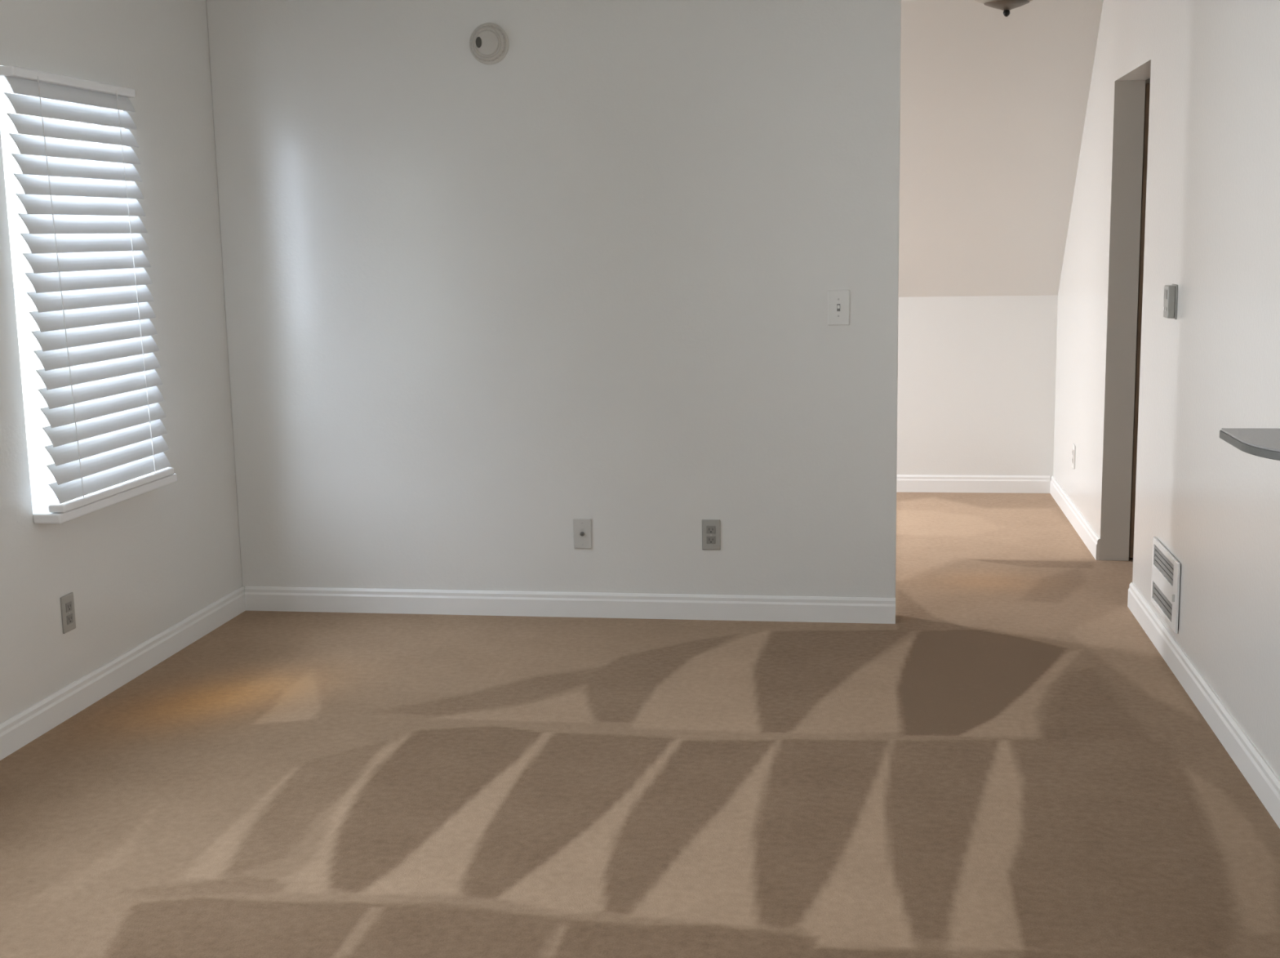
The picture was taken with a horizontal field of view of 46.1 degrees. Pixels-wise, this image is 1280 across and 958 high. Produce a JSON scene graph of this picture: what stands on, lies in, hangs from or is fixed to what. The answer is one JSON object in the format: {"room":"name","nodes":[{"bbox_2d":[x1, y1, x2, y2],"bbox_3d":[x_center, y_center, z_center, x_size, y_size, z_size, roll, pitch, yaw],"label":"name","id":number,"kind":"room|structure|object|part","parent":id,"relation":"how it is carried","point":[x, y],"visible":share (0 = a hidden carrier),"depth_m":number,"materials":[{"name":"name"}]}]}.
{"room":"empty living room","nodes":[
{"label":"empty living room","id":0,"kind":"room"},
{"bbox_2d":[0,0,242,723],"bbox_3d":[-2.016,-0.306,3.524,0.150,2.450,10.621,0,9,9],"label":"wall","id":1,"kind":"structure","parent":0,"point":[136,567],"depth_m":5.15,"materials":[{"name":"paint"}]},
{"bbox_2d":[60,591,75,633],"bbox_3d":[-1.769,0.414,4.654,0.009,0.116,0.072,0,9,9],"label":"power outlet","id":2,"kind":"object","parent":1,"relation":"attached to","point":[67,602],"visible":1,"depth_m":4.65,"materials":[{"name":"grey plastic"}]},
{"bbox_2d":[65,600,72,612],"bbox_3d":[-1.767,0.395,4.651,0.002,0.028,0.034,0,9,9],"label":"receptacle","id":3,"kind":"object","parent":2,"relation":"attached to","point":[68,604],"depth_m":4.65,"materials":[{"name":"black"}]},
{"bbox_2d":[66,613,73,624],"bbox_3d":[-1.766,0.434,4.657,0.002,0.028,0.034,0,9,9],"label":"receptacle","id":4,"kind":"object","parent":2,"relation":"attached to","point":[69,615],"depth_m":4.66,"materials":[{"name":"black"}]},
{"bbox_2d":[0,75,177,524],"bbox_3d":[-1.781,-0.582,4.735,0.228,1.323,0.773,0,9,9],"label":"window","id":5,"kind":"structure","parent":1,"relation":"in","point":[42,495],"depth_m":4.63,"materials":[{"name":"white plastic"}]},
{"bbox_3d":[-1.849,-0.299,4.777,0.020,0.628,0.664,0,9,9],"label":"sash","id":6,"kind":"part","parent":5,"relation":"part of","materials":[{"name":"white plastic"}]},
{"bbox_3d":[-1.884,-0.889,4.684,0.020,0.628,0.664,0,9,9],"label":"sash","id":7,"kind":"part","parent":5,"relation":"part of","materials":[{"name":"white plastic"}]},
{"bbox_2d":[0,66,173,512],"bbox_3d":[-1.708,-0.592,4.709,0.093,1.287,0.729,0,9,9],"label":"window blind","id":8,"kind":"object","parent":5,"relation":"attached to","point":[89,278],"visible":1,"depth_m":4.66,"materials":[{"name":"white plastic"}]},
{"bbox_3d":[-1.723,-0.546,4.479,0.043,1.270,0.002,0,9,9],"label":"ladder cord","id":9,"kind":"part","parent":8,"relation":"part of","materials":[{"name":"white fabric"}]},
{"bbox_3d":[-1.676,0.030,4.808,0.052,0.024,0.725,0,9,9],"label":"rail","id":10,"kind":"part","parent":8,"relation":"part of","materials":[{"name":"white plastic"}]},
{"bbox_3d":[-1.653,-0.622,4.936,0.043,1.270,0.002,0,9,9],"label":"ladder cord","id":11,"kind":"part","parent":8,"relation":"part of","materials":[{"name":"white fabric"}]},
{"bbox_3d":[-1.740,0.056,4.835,0.168,0.030,0.773,0,9,9],"label":"sill","id":12,"kind":"part","parent":5,"relation":"part of","materials":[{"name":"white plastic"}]},
{"bbox_2d":[0,586,245,759],"bbox_3d":[-2.127,1.079,2.301,0.015,0.095,7.507,0,9,9],"label":"baseboard","id":13,"kind":"structure","parent":1,"relation":"attached to","point":[26,726],"depth_m":4.91,"materials":[{"name":"white paint"}]},
{"bbox_2d":[206,0,901,597],"bbox_3d":[-0.325,-0.682,5.645,2.553,2.450,0.123,0,9,9],"label":"wall","id":14,"kind":"structure","parent":0,"point":[475,310],"depth_m":5.58,"materials":[{"name":"paint"}]},
{"bbox_2d":[469,22,509,64],"bbox_3d":[-0.551,-1.577,5.443,0.146,0.146,0.048,0,9,9],"label":"smoke detector","id":15,"kind":"object","parent":14,"relation":"attached to","point":[489,43],"visible":1,"depth_m":5.43,"materials":[{"name":"grey plastic"}]},
{"bbox_2d":[475,36,481,48],"bbox_3d":[-0.583,-1.576,5.427,0.022,0.039,0.007,0,9,9],"label":"grille","id":16,"kind":"object","parent":15,"relation":"attached to","point":[478,39],"depth_m":5.43,"materials":[{"name":"grey plastic"}]},
{"bbox_2d":[244,586,895,623],"bbox_3d":[-0.307,0.481,5.764,2.538,0.095,0.015,0,9,9],"label":"baseboard","id":17,"kind":"structure","parent":14,"relation":"attached to","point":[366,600],"depth_m":5.75,"materials":[{"name":"white paint"}]},
{"bbox_2d":[573,518,591,548],"bbox_3d":[-0.220,0.209,5.705,0.070,0.116,0.017,0,9,9],"label":"outlet","id":18,"kind":"object","parent":14,"relation":"attached to","point":[582,532],"visible":1,"depth_m":5.71,"materials":[{"name":"grey plastic"}]},
{"bbox_2d":[702,519,720,549],"bbox_3d":[0.267,0.209,5.635,0.070,0.116,0.009,0,9,9],"label":"power outlet","id":19,"kind":"object","parent":14,"relation":"attached to","point":[711,531],"visible":1,"depth_m":5.63,"materials":[{"name":"grey plastic"}]},
{"bbox_2d":[706,525,715,533],"bbox_3d":[0.266,0.190,5.629,0.034,0.028,0.002,0,9,9],"label":"receptacle","id":20,"kind":"object","parent":19,"relation":"attached to","point":[709,529],"depth_m":5.63,"materials":[{"name":"black"}]},
{"bbox_2d":[706,536,715,543],"bbox_3d":[0.267,0.229,5.635,0.034,0.028,0.002,0,9,9],"label":"receptacle","id":21,"kind":"object","parent":19,"relation":"attached to","point":[710,540],"depth_m":5.63,"materials":[{"name":"black"}]},
{"bbox_2d":[827,289,849,324],"bbox_3d":[0.716,-0.618,5.424,0.078,0.126,0.019,0,9,9],"label":"light switch","id":22,"kind":"object","parent":14,"relation":"attached to","point":[838,300],"visible":1,"depth_m":5.43,"materials":[{"name":"white plastic"}]},
{"bbox_2d":[0,492,1279,957],"bbox_3d":[0.253,0.910,3.368,4.704,0.001,10.752,0,9,9],"label":"floor","id":23,"kind":"structure","parent":0,"point":[1011,765],"depth_m":3.97,"materials":[{"name":"carpet"}]},
{"bbox_2d":[897,295,1057,476],"bbox_3d":[0.558,-0.482,8.483,3.452,1.107,0.123,0,9,9],"label":"wall","id":24,"kind":"structure","parent":0,"point":[976,389],"depth_m":8.22,"materials":[{"name":"paint"}]},
{"bbox_2d":[896,474,1050,493],"bbox_3d":[0.549,0.019,8.497,3.437,0.095,0.015,0,9,9],"label":"baseboard","id":25,"kind":"structure","parent":24,"relation":"attached to","point":[904,482],"depth_m":8.29,"materials":[{"name":"white paint"}]},
{"bbox_2d":[898,0,1103,297],"bbox_3d":[0.431,-1.667,7.595,3.452,1.563,1.463,0,9,9],"label":"ceiling","id":26,"kind":"structure","parent":0,"point":[993,105],"depth_m":7.25,"materials":[{"name":"paint"}]},
{"bbox_2d":[1145,78,1150,84],"bbox_3d":[2.518,-0.812,5.811,0.973,2.550,1.750,0,9,9],"label":"wall","id":27,"kind":"structure","parent":0,"point":[1148,81],"depth_m":6.50,"materials":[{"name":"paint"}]},
{"bbox_2d":[1053,0,1279,779],"bbox_3d":[1.532,-0.282,2.987,0.123,2.450,10.621,0,9,9],"label":"wall","id":28,"kind":"structure","parent":0,"point":[1212,67],"depth_m":4.76,"materials":[{"name":"paint"}]},
{"bbox_2d":[1071,443,1075,468],"bbox_3d":[2.132,-0.111,7.396,0.009,0.116,0.072,0,9,9],"label":"power outlet","id":29,"kind":"object","parent":28,"relation":"attached to","point":[1073,445],"visible":1,"depth_m":7.37,"materials":[{"name":"white plastic"}]},
{"bbox_2d":[1049,475,1100,559],"bbox_3d":[2.128,0.168,7.405,0.015,0.095,1.723,0,9,9],"label":"baseboard","id":30,"kind":"structure","parent":28,"relation":"attached to","point":[1088,535],"depth_m":7.21,"materials":[{"name":"white paint"}]},
{"bbox_2d":[1128,83,1150,557],"bbox_3d":[2.498,-0.642,6.319,0.776,2.008,0.104,0,9,9],"label":"door","id":31,"kind":"structure","parent":28,"relation":"in","point":[1148,85],"depth_m":6.38,"materials":[{"name":"brown wood"}]},
{"bbox_2d":[1151,536,1181,633],"bbox_3d":[1.774,0.353,5.088,0.019,0.234,0.440,0,9,9],"label":"air vent","id":32,"kind":"object","parent":28,"relation":"in","point":[1166,568],"visible":1,"depth_m":5.06,"materials":[{"name":"grey metal"}]},
{"bbox_2d":[1163,284,1177,319],"bbox_3d":[1.758,-0.588,4.987,0.033,0.114,0.080,0,9,9],"label":"thermostat","id":33,"kind":"object","parent":28,"relation":"attached to","point":[1171,291],"visible":1,"depth_m":4.96,"materials":[{"name":"grey plastic"}]},
{"bbox_2d":[1127,582,1279,827],"bbox_3d":[1.295,1.076,1.942,0.015,0.095,7.826,0,9,9],"label":"baseboard","id":34,"kind":"structure","parent":28,"relation":"attached to","point":[1260,776],"depth_m":4.34,"materials":[{"name":"white paint"}]},
{"bbox_2d":[1219,427,1279,460],"bbox_3d":[1.457,-0.051,3.442,0.158,0.075,0.441,0,9,9],"label":"wall shelf","id":35,"kind":"object","parent":28,"relation":"attached to","point":[1264,442],"visible":1,"depth_m":3.47,"materials":[{"name":"grey laminate"}]},
{"bbox_3d":[-0.382,-1.432,2.326,3.725,0.100,9.135,0,9,9],"label":"ceiling","id":36,"kind":"structure","parent":0,"visible":0},
{"bbox_2d":[974,0,1033,17],"bbox_3d":[1.445,-1.911,5.920,0.336,0.178,0.336,0,9,9],"label":"ceiling light","id":37,"kind":"object","parent":36,"relation":"attached to","point":[1006,6],"visible":1,"depth_m":5.89,"materials":[{"name":"white glass"}]},
{"bbox_3d":[1.445,-1.905,5.921,0.336,0.087,0.336,0,9,9],"label":"lamp shade","id":38,"kind":"part","parent":37,"relation":"part of","materials":[{"name":"white glass"}]}
]}

